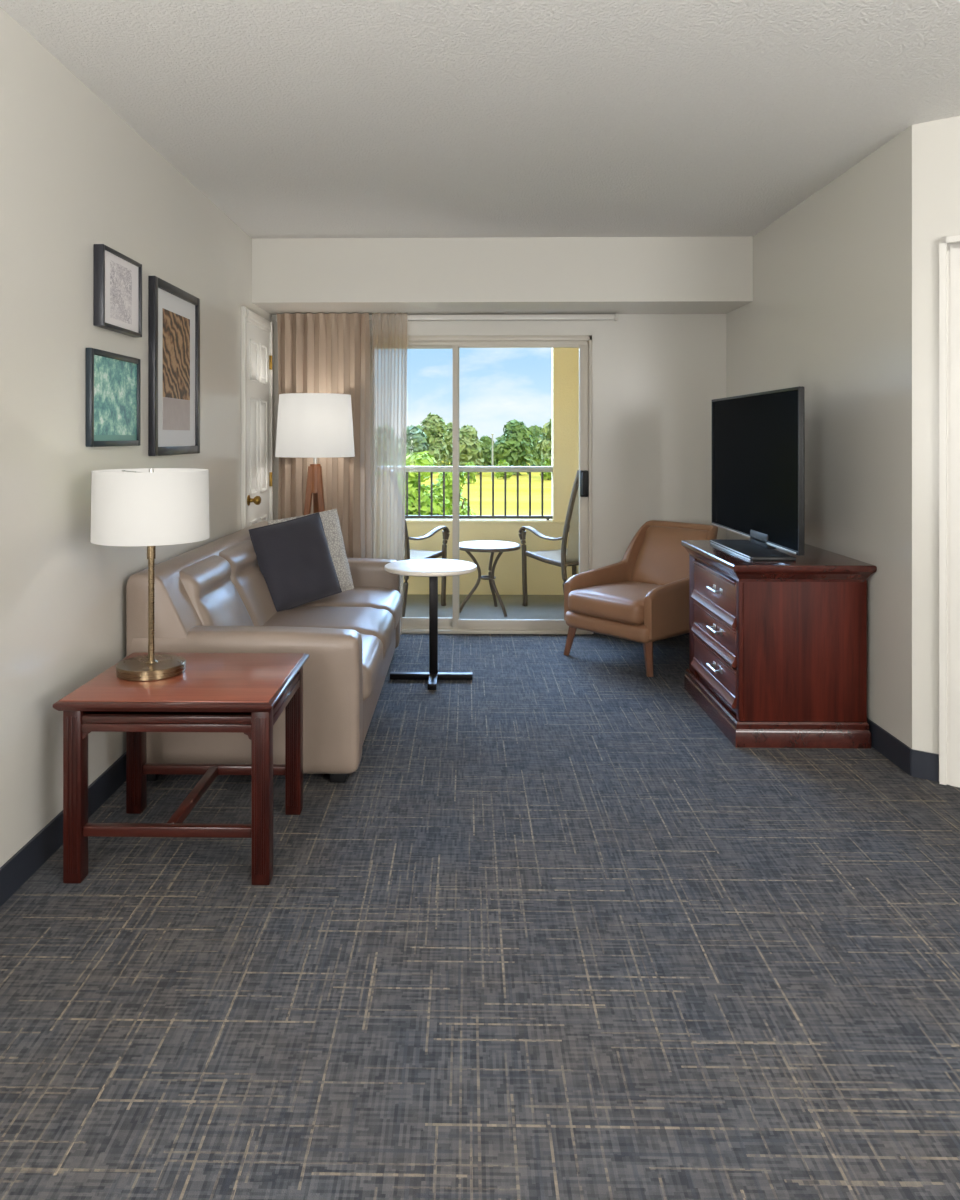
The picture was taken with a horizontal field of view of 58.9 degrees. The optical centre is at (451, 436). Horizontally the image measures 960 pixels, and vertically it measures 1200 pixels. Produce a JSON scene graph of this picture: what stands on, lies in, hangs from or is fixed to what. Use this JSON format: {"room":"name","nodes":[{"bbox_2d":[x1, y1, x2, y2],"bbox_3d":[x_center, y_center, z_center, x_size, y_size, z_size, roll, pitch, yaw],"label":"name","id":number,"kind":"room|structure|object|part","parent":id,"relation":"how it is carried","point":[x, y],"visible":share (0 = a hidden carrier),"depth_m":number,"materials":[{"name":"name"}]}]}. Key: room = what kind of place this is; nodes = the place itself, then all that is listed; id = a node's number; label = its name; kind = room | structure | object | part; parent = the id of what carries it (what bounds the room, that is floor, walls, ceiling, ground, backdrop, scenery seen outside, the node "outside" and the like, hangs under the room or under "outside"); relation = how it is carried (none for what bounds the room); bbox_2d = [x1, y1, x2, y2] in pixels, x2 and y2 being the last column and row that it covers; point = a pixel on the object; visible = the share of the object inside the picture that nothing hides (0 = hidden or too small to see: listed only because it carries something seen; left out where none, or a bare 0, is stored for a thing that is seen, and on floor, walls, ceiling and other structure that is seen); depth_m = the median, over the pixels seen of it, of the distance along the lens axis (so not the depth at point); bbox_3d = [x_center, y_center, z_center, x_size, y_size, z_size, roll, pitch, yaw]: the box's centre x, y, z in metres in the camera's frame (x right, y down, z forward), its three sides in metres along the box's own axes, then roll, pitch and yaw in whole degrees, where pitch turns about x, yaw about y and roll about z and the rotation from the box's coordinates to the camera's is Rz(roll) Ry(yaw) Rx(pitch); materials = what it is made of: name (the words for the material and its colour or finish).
{"room":"hotel room","nodes":[
{"label":"hotel room","id":0,"kind":"room"},
{"bbox_2d":[0,7,271,866],"bbox_3d":[-1.304,0.050,1.334,0.120,2.440,8.620,0,0,1],"label":"wall","id":1,"kind":"structure","parent":0,"point":[75,176],"depth_m":2.69,"materials":[{"name":"paint"}]},
{"bbox_2d":[0,752,125,906],"bbox_3d":[-1.248,1.220,0.895,0.008,0.100,7.745,0,0,1],"label":"baseboard","id":2,"kind":"structure","parent":1,"relation":"attached to","point":[22,865],"depth_m":2.55,"materials":[{"name":"grey plastic"}]},
{"bbox_2d":[86,348,140,446],"bbox_3d":[-1.202,-0.132,3.035,0.021,0.330,0.425,0,0,1],"label":"picture frame","id":3,"kind":"object","parent":1,"relation":"attached to","point":[113,380],"visible":1,"depth_m":3.01,"materials":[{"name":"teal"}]},
{"bbox_2d":[94,355,136,440],"bbox_3d":[-1.206,-0.132,3.035,0.012,0.292,0.387,0,0,1],"label":"print","id":4,"kind":"object","parent":3,"relation":"attached to","point":[115,376],"depth_m":3.03},
{"bbox_2d":[94,244,141,336],"bbox_3d":[-1.195,-0.516,3.054,0.035,0.277,0.345,0,0,1],"label":"picture frame","id":5,"kind":"object","parent":1,"relation":"attached to","point":[117,277],"visible":1,"depth_m":3.02,"materials":[{"name":"black wood"}]},
{"bbox_2d":[105,250,137,332],"bbox_3d":[-1.199,-0.516,3.055,0.024,0.253,0.322,0,0,1],"label":"print","id":6,"kind":"object","parent":5,"relation":"attached to","point":[121,271],"depth_m":3.05},
{"bbox_2d":[148,276,199,455],"bbox_3d":[-1.188,-0.283,3.666,0.027,0.718,0.573,0,0,1],"label":"picture frame","id":7,"kind":"object","parent":1,"relation":"attached to","point":[173,313],"visible":1,"depth_m":3.61,"materials":[{"name":"black wood"}]},
{"bbox_2d":[163,308,189,399],"bbox_3d":[-1.192,-0.347,3.667,0.016,0.365,0.340,0,0,1],"label":"print","id":8,"kind":"object","parent":7,"relation":"on","point":[176,323],"depth_m":3.66},
{"bbox_2d":[163,397,189,429],"bbox_3d":[-1.192,-0.097,3.667,0.016,0.134,0.340,0,0,1],"label":"print","id":9,"kind":"object","parent":7,"relation":"attached to","point":[176,410],"depth_m":3.66},
{"bbox_2d":[241,306,272,529],"bbox_3d":[-1.135,0.268,5.134,0.081,2.005,0.725,0,0,1],"label":"door","id":10,"kind":"structure","parent":1,"relation":"in","point":[256,331],"depth_m":5.04,"materials":[{"name":"white paint"}]},
{"bbox_3d":[-1.166,-0.450,5.016,0.009,0.240,0.168,0,0,1],"label":"raised panel","id":11,"kind":"part","parent":10,"relation":"part of","materials":[{"name":"white paint"}]},
{"bbox_3d":[-1.166,0.055,5.016,0.009,0.570,0.168,0,0,1],"label":"raised panel","id":12,"kind":"part","parent":10,"relation":"part of","materials":[{"name":"white paint"}]},
{"bbox_3d":[-1.136,0.365,4.896,0.073,0.062,0.062,0,0,1],"label":"knob","id":13,"kind":"part","parent":10,"relation":"part of","materials":[{"name":"gold metal"}]},
{"bbox_3d":[-1.162,-0.450,5.253,0.009,0.240,0.168,0,0,1],"label":"raised panel","id":14,"kind":"part","parent":10,"relation":"part of","materials":[{"name":"white paint"}]},
{"bbox_3d":[-1.162,0.055,5.253,0.009,0.570,0.168,0,0,1],"label":"raised panel","id":15,"kind":"part","parent":10,"relation":"part of","materials":[{"name":"white paint"}]},
{"bbox_2d":[0,634,959,1199],"bbox_3d":[2.038,1.330,1.173,6.768,0.120,8.620,0,0,1],"label":"floor","id":16,"kind":"structure","parent":0,"point":[552,934],"depth_m":2.00,"materials":[{"name":"carpet"}]},
{"bbox_2d":[53,653,308,884],"bbox_3d":[-0.806,1.007,2.660,0.618,0.526,0.560,0,0,1],"label":"side table","id":17,"kind":"object","parent":16,"relation":"on","point":[246,693],"visible":0.82,"depth_m":2.43,"materials":[{"name":"brown wood"}]},
{"bbox_3d":[-1.079,1.022,2.439,0.052,0.497,0.055,0,0,1],"label":"leg","id":18,"kind":"part","parent":17,"relation":"part of","materials":[{"name":"brown wood"}]},
{"bbox_3d":[-1.071,1.022,2.887,0.052,0.497,0.055,0,0,1],"label":"leg","id":19,"kind":"part","parent":17,"relation":"part of","materials":[{"name":"brown wood"}]},
{"bbox_2d":[91,468,209,680],"bbox_3d":[-0.950,0.422,2.688,0.354,0.642,0.354,0,0,1],"label":"table lamp","id":20,"kind":"object","parent":17,"relation":"on","point":[151,508],"visible":1,"depth_m":2.55,"materials":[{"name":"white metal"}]},
{"bbox_3d":[-0.950,0.214,2.688,0.354,0.218,0.354,0,0,1],"label":"lamp shade","id":21,"kind":"part","parent":20,"relation":"part of","materials":[{"name":"white fabric"}]},
{"bbox_3d":[-0.950,0.509,2.688,0.026,0.408,0.026,0,0,1],"label":"lamp stem","id":22,"kind":"part","parent":20,"relation":"part of","materials":[{"name":"brown metal"}]},
{"bbox_3d":[-0.806,0.760,2.660,0.618,0.030,0.560,0,0,1],"label":"edge moulding","id":23,"kind":"part","parent":17,"relation":"part of","materials":[{"name":"brown wood"}]},
{"bbox_3d":[-0.541,1.022,2.430,0.052,0.497,0.055,0,0,1],"label":"leg","id":24,"kind":"part","parent":17,"relation":"part of","materials":[{"name":"brown wood"}]},
{"bbox_3d":[-0.533,1.022,2.878,0.052,0.497,0.055,0,0,1],"label":"leg","id":25,"kind":"part","parent":17,"relation":"part of","materials":[{"name":"brown wood"}]},
{"bbox_2d":[126,521,402,782],"bbox_3d":[-0.732,0.884,4.069,0.887,0.771,1.978,0,0,1],"label":"sofa","id":26,"kind":"object","parent":16,"relation":"on","point":[214,596],"visible":0.72,"depth_m":3.11,"materials":[{"name":"beige leather"}]},
{"bbox_3d":[-1.022,0.860,4.074,0.300,0.721,1.962,0,0,1],"label":"frame","id":27,"kind":"part","parent":26,"relation":"part of","materials":[{"name":"beige leather"}]},
{"bbox_2d":[179,555,253,625],"bbox_3d":[-0.995,0.711,3.532,0.272,0.386,0.527,0,0,1],"label":"cushion","id":28,"kind":"object","parent":26,"relation":"on","point":[209,583],"depth_m":3.48,"materials":[{"name":"beige leather"}]},
{"bbox_3d":[-0.763,0.972,3.159,0.858,0.522,0.158,0,0,1],"label":"arm","id":29,"kind":"part","parent":26,"relation":"part of","materials":[{"name":"beige leather"}]},
{"bbox_2d":[219,540,276,625],"bbox_3d":[-0.985,0.711,4.073,0.272,0.386,0.557,0,0,1],"label":"cushion","id":30,"kind":"object","parent":26,"relation":"on","point":[247,577],"depth_m":3.96,"materials":[{"name":"beige leather"}]},
{"bbox_2d":[249,512,341,611],"bbox_3d":[-0.787,0.634,4.315,0.181,0.474,0.488,0,0,44],"label":"throw pillow","id":31,"kind":"object","parent":26,"relation":"on","point":[294,558],"visible":0.94,"depth_m":4.25,"materials":[{"name":"grey fabric"}]},
{"bbox_2d":[267,509,353,591],"bbox_3d":[-0.737,0.628,4.489,0.165,0.469,0.481,0,0,45],"label":"throw pillow","id":32,"kind":"object","parent":26,"relation":"on","point":[330,521],"visible":0.27,"depth_m":4.55,"materials":[{"name":"grey fabric"}]},
{"bbox_2d":[263,606,393,658],"bbox_3d":[-0.623,0.945,4.067,0.668,0.196,0.551,0,0,1],"label":"seat cushion","id":33,"kind":"object","parent":26,"relation":"on","point":[379,623],"depth_m":3.99,"materials":[{"name":"beige leather"}]},
{"bbox_2d":[298,587,402,629],"bbox_3d":[-0.613,0.945,4.623,0.668,0.196,0.551,0,0,1],"label":"seat cushion","id":34,"kind":"object","parent":26,"relation":"on","point":[389,599],"depth_m":4.49,"materials":[{"name":"beige leather"}]},
{"bbox_2d":[361,634,382,701],"bbox_3d":[-0.633,0.945,3.510,0.668,0.196,0.551,0,0,1],"label":"seat cushion","id":35,"kind":"object","parent":26,"relation":"on","point":[372,646],"depth_m":3.42,"materials":[{"name":"beige leather"}]},
{"bbox_3d":[-0.731,0.972,4.979,0.858,0.522,0.158,0,0,1],"label":"arm","id":36,"kind":"part","parent":26,"relation":"part of","materials":[{"name":"beige leather"}]},
{"bbox_3d":[-0.353,1.123,4.062,0.038,0.195,1.670,0,0,1],"label":"rail","id":37,"kind":"part","parent":26,"relation":"part of","materials":[{"name":"beige leather"}]},
{"bbox_2d":[275,393,354,514],"bbox_3d":[-0.833,0.508,5.188,0.480,1.529,0.480,0,0,1],"label":"floor lamp","id":38,"kind":"object","parent":16,"relation":"on","point":[309,425],"visible":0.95,"depth_m":5.00,"materials":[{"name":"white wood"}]},
{"bbox_3d":[-0.910,0.725,5.152,0.173,1.095,0.047,0,0,-25],"label":"leg","id":39,"kind":"part","parent":38,"relation":"part of","materials":[{"name":"brown wood"}]},
{"bbox_3d":[-0.833,-0.069,5.188,0.480,0.377,0.480,0,0,1],"label":"lamp shade","id":40,"kind":"part","parent":38,"relation":"part of","materials":[{"name":"white fabric"}]},
{"bbox_3d":[-0.831,0.725,5.274,0.039,1.094,0.166,0,0,1],"label":"leg","id":41,"kind":"part","parent":38,"relation":"part of","materials":[{"name":"brown wood"}]},
{"bbox_3d":[-0.757,0.725,5.149,0.173,1.095,0.047,0,0,27],"label":"leg","id":42,"kind":"part","parent":38,"relation":"part of","materials":[{"name":"brown wood"}]},
{"bbox_2d":[384,559,476,689],"bbox_3d":[-0.110,0.971,4.453,0.486,0.599,0.486,0,0,1],"label":"pedestal table","id":43,"kind":"object","parent":16,"relation":"on","point":[433,569],"visible":1,"depth_m":4.43,"materials":[{"name":"white laminate"}]},
{"bbox_2d":[564,520,717,676],"bbox_3d":[1.130,0.900,4.957,0.832,0.748,0.630,0,0,-40],"label":"armchair","id":44,"kind":"object","parent":16,"relation":"on","point":[643,597],"visible":0.84,"depth_m":4.86,"materials":[{"name":"brown leather"}]},
{"bbox_3d":[0.692,1.181,4.949,0.080,0.184,0.046,0,0,14],"label":"leg","id":45,"kind":"part","parent":44,"relation":"part of","materials":[{"name":"brown wood"}]},
{"bbox_2d":[568,581,661,625],"bbox_3d":[1.037,0.945,4.878,0.589,0.158,0.524,0,0,-40],"label":"seat cushion","id":46,"kind":"object","parent":44,"relation":"on","point":[598,603],"depth_m":4.74,"materials":[{"name":"brown leather"}]},
{"bbox_3d":[1.075,1.052,4.911,0.649,0.100,0.598,0,0,-40],"label":"seat","id":47,"kind":"part","parent":44,"relation":"part of","materials":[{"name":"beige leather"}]},
{"bbox_3d":[1.048,1.181,4.527,0.046,0.184,0.080,0,0,-5],"label":"leg","id":48,"kind":"part","parent":44,"relation":"part of","materials":[{"name":"brown wood"}]},
{"bbox_2d":[681,540,876,748],"bbox_3d":[1.443,0.896,3.882,0.582,0.748,0.849,0,0,1],"label":"dresser","id":49,"kind":"object","parent":16,"relation":"on","point":[778,649],"visible":1,"depth_m":3.49,"materials":[{"name":"brown wood"}]},
{"bbox_3d":[1.203,0.877,4.229,0.018,0.585,0.100,0,0,1],"label":"corner post","id":50,"kind":"part","parent":49,"relation":"part of","materials":[{"name":"brown wood"}]},
{"bbox_3d":[1.179,1.105,3.854,0.018,0.050,0.646,0,0,1],"label":"cove moulding","id":51,"kind":"part","parent":49,"relation":"part of","materials":[{"name":"brown wood"}]},
{"bbox_3d":[1.179,0.935,3.854,0.018,0.050,0.646,0,0,1],"label":"cove moulding","id":52,"kind":"part","parent":49,"relation":"part of","materials":[{"name":"brown wood"}]},
{"bbox_3d":[1.179,0.773,3.854,0.018,0.050,0.646,0,0,1],"label":"cove moulding","id":53,"kind":"part","parent":49,"relation":"part of","materials":[{"name":"brown wood"}]},
{"bbox_3d":[1.168,1.025,3.780,0.035,0.024,0.132,0,0,1],"label":"drawer pull","id":54,"kind":"part","parent":49,"relation":"part of","materials":[{"name":"silver metal"}]},
{"bbox_3d":[1.168,0.855,3.780,0.035,0.024,0.132,0,0,1],"label":"drawer pull","id":55,"kind":"part","parent":49,"relation":"part of","materials":[{"name":"silver metal"}]},
{"bbox_3d":[1.168,0.677,3.780,0.035,0.024,0.132,0,0,1],"label":"drawer pull","id":56,"kind":"part","parent":49,"relation":"part of","materials":[{"name":"silver metal"}]},
{"bbox_3d":[1.196,1.045,3.854,0.020,0.150,0.646,0,0,1],"label":"drawer","id":57,"kind":"part","parent":49,"relation":"part of","materials":[{"name":"brown wood"}]},
{"bbox_3d":[1.196,0.875,3.854,0.020,0.150,0.646,0,0,1],"label":"drawer","id":58,"kind":"part","parent":49,"relation":"part of","materials":[{"name":"brown wood"}]},
{"bbox_3d":[1.196,0.697,3.854,0.020,0.182,0.646,0,0,1],"label":"drawer","id":59,"kind":"part","parent":49,"relation":"part of","materials":[{"name":"brown wood"}]},
{"bbox_3d":[1.190,0.877,3.512,0.018,0.585,0.035,0,0,1],"label":"corner post","id":60,"kind":"part","parent":49,"relation":"part of","materials":[{"name":"brown wood"}]},
{"bbox_2d":[710,386,804,560],"bbox_3d":[1.379,0.157,4.098,0.219,0.729,1.245,0,0,1],"label":"television","id":61,"kind":"object","parent":49,"relation":"on","point":[758,439],"visible":1,"depth_m":3.91,"materials":[{"name":"black plastic"}]},
{"bbox_2d":[0,0,959,238],"bbox_3d":[2.038,-1.230,1.224,6.768,0.120,8.720,0,0,1],"label":"ceiling","id":62,"kind":"structure","parent":0,"point":[294,118],"depth_m":2.94,"materials":[{"name":"white paint"}]},
{"bbox_2d":[401,594,563,618],"bbox_3d":[-0.027,1.343,6.301,3.520,0.135,1.400,0,0,1],"label":"floor","id":63,"kind":"structure","parent":0,"point":[417,605],"depth_m":6.36,"materials":[{"name":"concrete"}]},
{"bbox_2d":[374,466,449,616],"bbox_3d":[-0.429,0.741,6.302,0.524,1.099,0.721,0,0,33],"label":"patio chair","id":64,"kind":"object","parent":63,"relation":"on","point":[388,505],"visible":0.66,"depth_m":6.04,"materials":[{"name":"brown metal"}]},
{"bbox_3d":[-0.615,0.225,6.016,0.471,0.066,0.040,0,0,33],"label":"rail","id":65,"kind":"part","parent":64,"relation":"part of","materials":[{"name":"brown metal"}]},
{"bbox_3d":[-0.363,0.754,5.966,0.030,1.050,0.210,0,0,35],"label":"post","id":66,"kind":"part","parent":64,"relation":"part of","materials":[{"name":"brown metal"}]},
{"bbox_3d":[-0.438,0.585,6.288,0.452,0.659,0.666,0,0,33],"label":"sling seat","id":67,"kind":"part","parent":64,"relation":"part of","materials":[{"name":"beige fabric"}]},
{"bbox_3d":[-0.176,0.726,6.251,0.044,0.107,0.530,0,0,33],"label":"armrest","id":68,"kind":"part","parent":64,"relation":"part of","materials":[{"name":"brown metal"}]},
{"bbox_3d":[-0.195,0.892,6.236,0.023,0.068,0.492,0,0,33],"label":"seat rail","id":69,"kind":"part","parent":64,"relation":"part of","materials":[{"name":"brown metal"}]},
{"bbox_3d":[-0.056,0.999,6.436,0.027,0.584,0.060,0,0,33],"label":"leg","id":70,"kind":"part","parent":64,"relation":"part of","materials":[{"name":"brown metal"}]},
{"bbox_2d":[459,541,519,616],"bbox_3d":[0.262,1.030,6.196,0.479,0.497,0.479,0,0,1],"label":"bistro table","id":71,"kind":"object","parent":63,"relation":"on","point":[468,547],"visible":0.93,"depth_m":6.14,"materials":[{"name":"metal"}]},
{"bbox_3d":[0.129,1.040,6.180,0.174,0.478,0.023,0,0,-7],"label":"leg","id":72,"kind":"part","parent":71,"relation":"part of","materials":[{"name":"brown metal"}]},
{"bbox_3d":[0.307,1.040,6.321,0.024,0.478,0.174,0,0,20],"label":"leg","id":73,"kind":"part","parent":71,"relation":"part of","materials":[{"name":"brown metal"}]},
{"bbox_3d":[0.340,1.040,6.089,0.023,0.478,0.174,0,0,-36],"label":"leg","id":74,"kind":"part","parent":71,"relation":"part of","materials":[{"name":"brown metal"}]},
{"bbox_2d":[519,470,578,605],"bbox_3d":[0.916,0.741,6.278,0.524,1.099,0.721,0,0,-31],"label":"patio chair","id":75,"kind":"object","parent":63,"relation":"on","point":[564,557],"visible":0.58,"depth_m":6.03,"materials":[{"name":"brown metal"}]},
{"bbox_3d":[0.547,0.999,6.425,0.027,0.584,0.060,0,0,-31],"label":"leg","id":76,"kind":"part","parent":75,"relation":"part of","materials":[{"name":"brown metal"}]},
{"bbox_3d":[0.661,0.726,6.236,0.044,0.107,0.530,0,0,-31],"label":"armrest","id":77,"kind":"part","parent":75,"relation":"part of","materials":[{"name":"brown metal"}]},
{"bbox_3d":[0.679,0.892,6.220,0.023,0.068,0.492,0,0,-31],"label":"seat rail","id":78,"kind":"part","parent":75,"relation":"part of","materials":[{"name":"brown metal"}]},
{"bbox_3d":[0.924,0.585,6.264,0.452,0.659,0.666,0,0,-31],"label":"sling seat","id":79,"kind":"part","parent":75,"relation":"part of","materials":[{"name":"beige fabric"}]},
{"bbox_3d":[0.837,0.754,5.945,0.030,1.050,0.210,0,0,-33],"label":"post","id":80,"kind":"part","parent":75,"relation":"part of","materials":[{"name":"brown metal"}]},
{"bbox_3d":[0.959,0.999,6.672,0.027,0.584,0.060,0,0,-31],"label":"leg","id":81,"kind":"part","parent":75,"relation":"part of","materials":[{"name":"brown metal"}]},
{"bbox_2d":[400,348,578,594],"bbox_3d":[-0.015,0.040,6.951,3.520,2.740,0.170,0,0,1],"label":"wall","id":82,"kind":"structure","parent":0,"point":[543,578],"depth_m":6.87,"materials":[{"name":"beige paint"}]},
{"bbox_2d":[374,466,552,519],"bbox_3d":[-0.416,0.459,6.959,2.477,0.438,0.100,0,0,1],"label":"balcony railing","id":83,"kind":"object","parent":82,"relation":"attached to","point":[468,469],"visible":0.41,"depth_m":6.93,"materials":[{"name":"grey metal"}]},
{"bbox_3d":[-0.416,0.263,6.959,2.477,0.045,0.100,0,0,1],"label":"rail","id":84,"kind":"part","parent":83,"relation":"part of","materials":[{"name":"grey metal"}]},
{"bbox_3d":[-0.416,0.654,6.959,2.477,0.025,0.040,0,0,1],"label":"rail","id":85,"kind":"part","parent":83,"relation":"part of","materials":[{"name":"grey metal"}]},
{"bbox_2d":[272,314,725,633],"bbox_3d":[0.300,0.050,5.556,2.936,2.440,0.120,0,0,1],"label":"wall","id":86,"kind":"structure","parent":0,"point":[656,378],"depth_m":5.48,"materials":[{"name":"paint"}]},
{"bbox_2d":[370,335,591,633],"bbox_3d":[0.162,0.307,5.521,1.486,1.925,0.155,0,0,1],"label":"door","id":87,"kind":"structure","parent":86,"relation":"in","point":[408,625],"depth_m":5.50,"materials":[{"name":"beige paint"}]},
{"bbox_3d":[-0.250,0.309,5.575,0.600,1.849,0.028,0,0,1],"label":"panel","id":88,"kind":"part","parent":87,"relation":"part of","materials":[{"name":"clear glass"}]},
{"bbox_3d":[0.444,0.309,5.511,0.878,1.849,0.028,0,0,1],"label":"panel","id":89,"kind":"part","parent":87,"relation":"part of","materials":[{"name":"clear glass"}]},
{"bbox_3d":[0.851,0.300,5.460,0.050,0.170,0.059,0,0,1],"label":"handle","id":90,"kind":"part","parent":87,"relation":"part of","materials":[{"name":"black plastic"}]},
{"bbox_2d":[252,236,752,314],"bbox_3d":[0.294,-0.981,5.241,2.936,0.378,0.510,0,0,1],"label":"ceiling beam","id":91,"kind":"structure","parent":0,"point":[509,275],"depth_m":4.99,"materials":[{"name":"paint"}]},
{"bbox_2d":[276,314,617,320],"bbox_3d":[-0.036,-0.766,5.474,2.194,0.043,0.054,0,0,1],"label":"curtain rod","id":92,"kind":"object","parent":91,"relation":"attached to","point":[539,316],"visible":0.71,"depth_m":5.45,"materials":[{"name":"white paint"}]},
{"bbox_2d":[277,313,370,557],"bbox_3d":[-0.814,0.233,5.402,0.604,2.035,0.086,0,0,3],"label":"curtain","id":93,"kind":"object","parent":92,"relation":"hanging from","point":[319,352],"visible":0.44,"depth_m":5.40,"materials":[{"name":"beige fabric"}]},
{"bbox_2d":[726,125,911,748],"bbox_3d":[1.807,0.050,4.387,0.120,2.440,2.403,0,0,1],"label":"wall","id":94,"kind":"structure","parent":0,"point":[829,314],"depth_m":3.62,"materials":[{"name":"paint"}]},
{"bbox_2d":[867,718,938,781],"bbox_3d":[1.778,1.220,4.299,0.080,0.100,2.340,0,0,1],"label":"baseboard","id":95,"kind":"structure","parent":94,"relation":"attached to","point":[916,763],"depth_m":3.23,"materials":[{"name":"grey plastic"}]},
{"bbox_2d":[912,116,959,753],"bbox_3d":[2.616,0.050,2.615,2.112,2.440,0.120,0,0,36],"label":"wall","id":96,"kind":"structure","parent":0,"point":[935,144],"depth_m":3.16,"materials":[{"name":"paint"}]},
{"bbox_2d":[939,235,959,786],"bbox_3d":[2.217,0.270,2.890,0.960,2.000,0.144,0,0,36],"label":"door","id":97,"kind":"structure","parent":96,"relation":"in","point":[949,247],"depth_m":3.10,"materials":[{"name":"white paint"}]},
{"label":"outside","id":98,"kind":"structure","parent":0,"visible":0},
{"bbox_2d":[396,452,551,514],"bbox_3d":[2.421,4.360,134.478,240.000,0.398,251.000,0,0,1],"label":"ground","id":99,"kind":"structure","parent":98,"point":[511,483],"depth_m":64.44,"materials":[{"name":"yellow plant"}]},
{"bbox_2d":[374,424,399,465],"bbox_3d":[-8.766,1.513,106.005,5.088,6.258,5.825,0,0,1],"label":"tree","id":100,"kind":"object","parent":99,"relation":"on","point":[385,441],"visible":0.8,"depth_m":104.67,"materials":[{"name":"green plant"}]},
{"bbox_2d":[374,464,403,484],"bbox_3d":[-1.771,2.593,23.052,1.718,3.776,1.639,0,0,1],"label":"young tree","id":101,"kind":"object","parent":99,"relation":"on","point":[375,473],"visible":0.02,"depth_m":22.98,"materials":[{"name":"green plant"}]},
{"bbox_2d":[394,425,429,475],"bbox_3d":[-4.364,1.580,95.112,4.248,5.991,4.052,0,0,1],"label":"tree","id":102,"kind":"object","parent":99,"relation":"on","point":[413,440],"visible":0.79,"depth_m":94.03,"materials":[{"name":"green plant"}]},
{"bbox_2d":[396,451,449,514],"bbox_3d":[-0.819,2.410,21.172,1.799,4.143,2.257,0,0,1],"label":"young tree","id":103,"kind":"object","parent":99,"relation":"on","point":[425,499],"visible":0.23,"depth_m":20.71,"materials":[{"name":"green plant"}]},
{"bbox_2d":[416,412,448,465],"bbox_3d":[-2.555,0.643,108.272,4.483,7.677,5.444,0,0,1],"label":"tree","id":104,"kind":"object","parent":99,"relation":"on","point":[434,427],"visible":0.77,"depth_m":107.00,"materials":[{"name":"green plant"}]},
{"bbox_2d":[426,465,475,514],"bbox_3d":[0.047,2.645,25.049,1.701,3.673,1.704,0,0,30],"label":"young tree","id":105,"kind":"object","parent":99,"relation":"on","point":[438,489],"visible":0.23,"depth_m":24.76,"materials":[{"name":"green plant"}]},
{"bbox_2d":[441,422,460,465],"bbox_3d":[0.045,1.286,112.003,5.057,6.524,4.935,0,0,1],"label":"tree","id":106,"kind":"object","parent":99,"relation":"on","point":[448,441],"visible":0.25,"depth_m":110.53,"materials":[{"name":"green plant"}]},
{"bbox_2d":[450,424,484,474],"bbox_3d":[1.815,1.598,98.086,4.067,6.154,4.618,0,0,1],"label":"tree","id":107,"kind":"object","parent":99,"relation":"on","point":[470,450],"visible":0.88,"depth_m":96.95,"materials":[{"name":"green plant"}]},
{"bbox_2d":[462,462,476,483],"bbox_3d":[1.559,3.400,79.951,1.886,2.159,1.548,0,0,1],"label":"shrub","id":108,"kind":"object","parent":99,"relation":"on","point":[472,474],"visible":0.47,"depth_m":79.57,"materials":[{"name":"green plant"}]},
{"bbox_2d":[478,435,495,465],"bbox_3d":[4.547,2.176,112.120,3.832,4.887,3.973,0,0,1],"label":"tree","id":109,"kind":"object","parent":99,"relation":"on","point":[486,445],"visible":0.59,"depth_m":110.94,"materials":[{"name":"green plant"}]},
{"bbox_2d":[491,433,493,465],"bbox_3d":[4.032,2.060,83.941,0.280,4.820,0.280,0,0,1],"label":"light pole","id":110,"kind":"object","parent":99,"relation":"on","point":[492,434],"visible":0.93,"depth_m":83.86,"materials":[{"name":"grey metal"}]},
{"bbox_2d":[494,459,512,478],"bbox_3d":[5.377,3.383,88.004,1.977,2.193,1.739,0,0,1],"label":"shrub","id":111,"kind":"object","parent":99,"relation":"on","point":[500,463],"visible":0.44,"depth_m":87.64,"materials":[{"name":"green plant"}]},
{"bbox_2d":[490,419,536,474],"bbox_3d":[7.068,1.233,97.211,5.370,6.695,5.492,0,0,1],"label":"tree","id":112,"kind":"object","parent":99,"relation":"on","point":[514,446],"visible":0.95,"depth_m":95.72,"materials":[{"name":"green plant"}]},
{"bbox_2d":[522,425,542,465],"bbox_3d":[10.721,1.534,108.836,4.851,6.235,4.468,0,0,1],"label":"tree","id":113,"kind":"object","parent":99,"relation":"on","point":[535,430],"visible":0.3,"depth_m":107.55,"materials":[{"name":"green plant"}]},
{"bbox_2d":[535,419,551,465],"bbox_3d":[10.985,1.139,87.715,4.733,6.685,3.872,0,0,1],"label":"tree","id":114,"kind":"object","parent":99,"relation":"on","point":[544,443],"visible":0.19,"depth_m":87.27,"materials":[{"name":"green plant"}]},
{"bbox_2d":[539,458,551,479],"bbox_3d":[9.788,3.310,85.767,1.938,2.340,2.010,0,0,1],"label":"shrub","id":115,"kind":"object","parent":99,"relation":"on","point":[546,475],"visible":0.43,"depth_m":85.45,"materials":[{"name":"green plant"}]}
]}

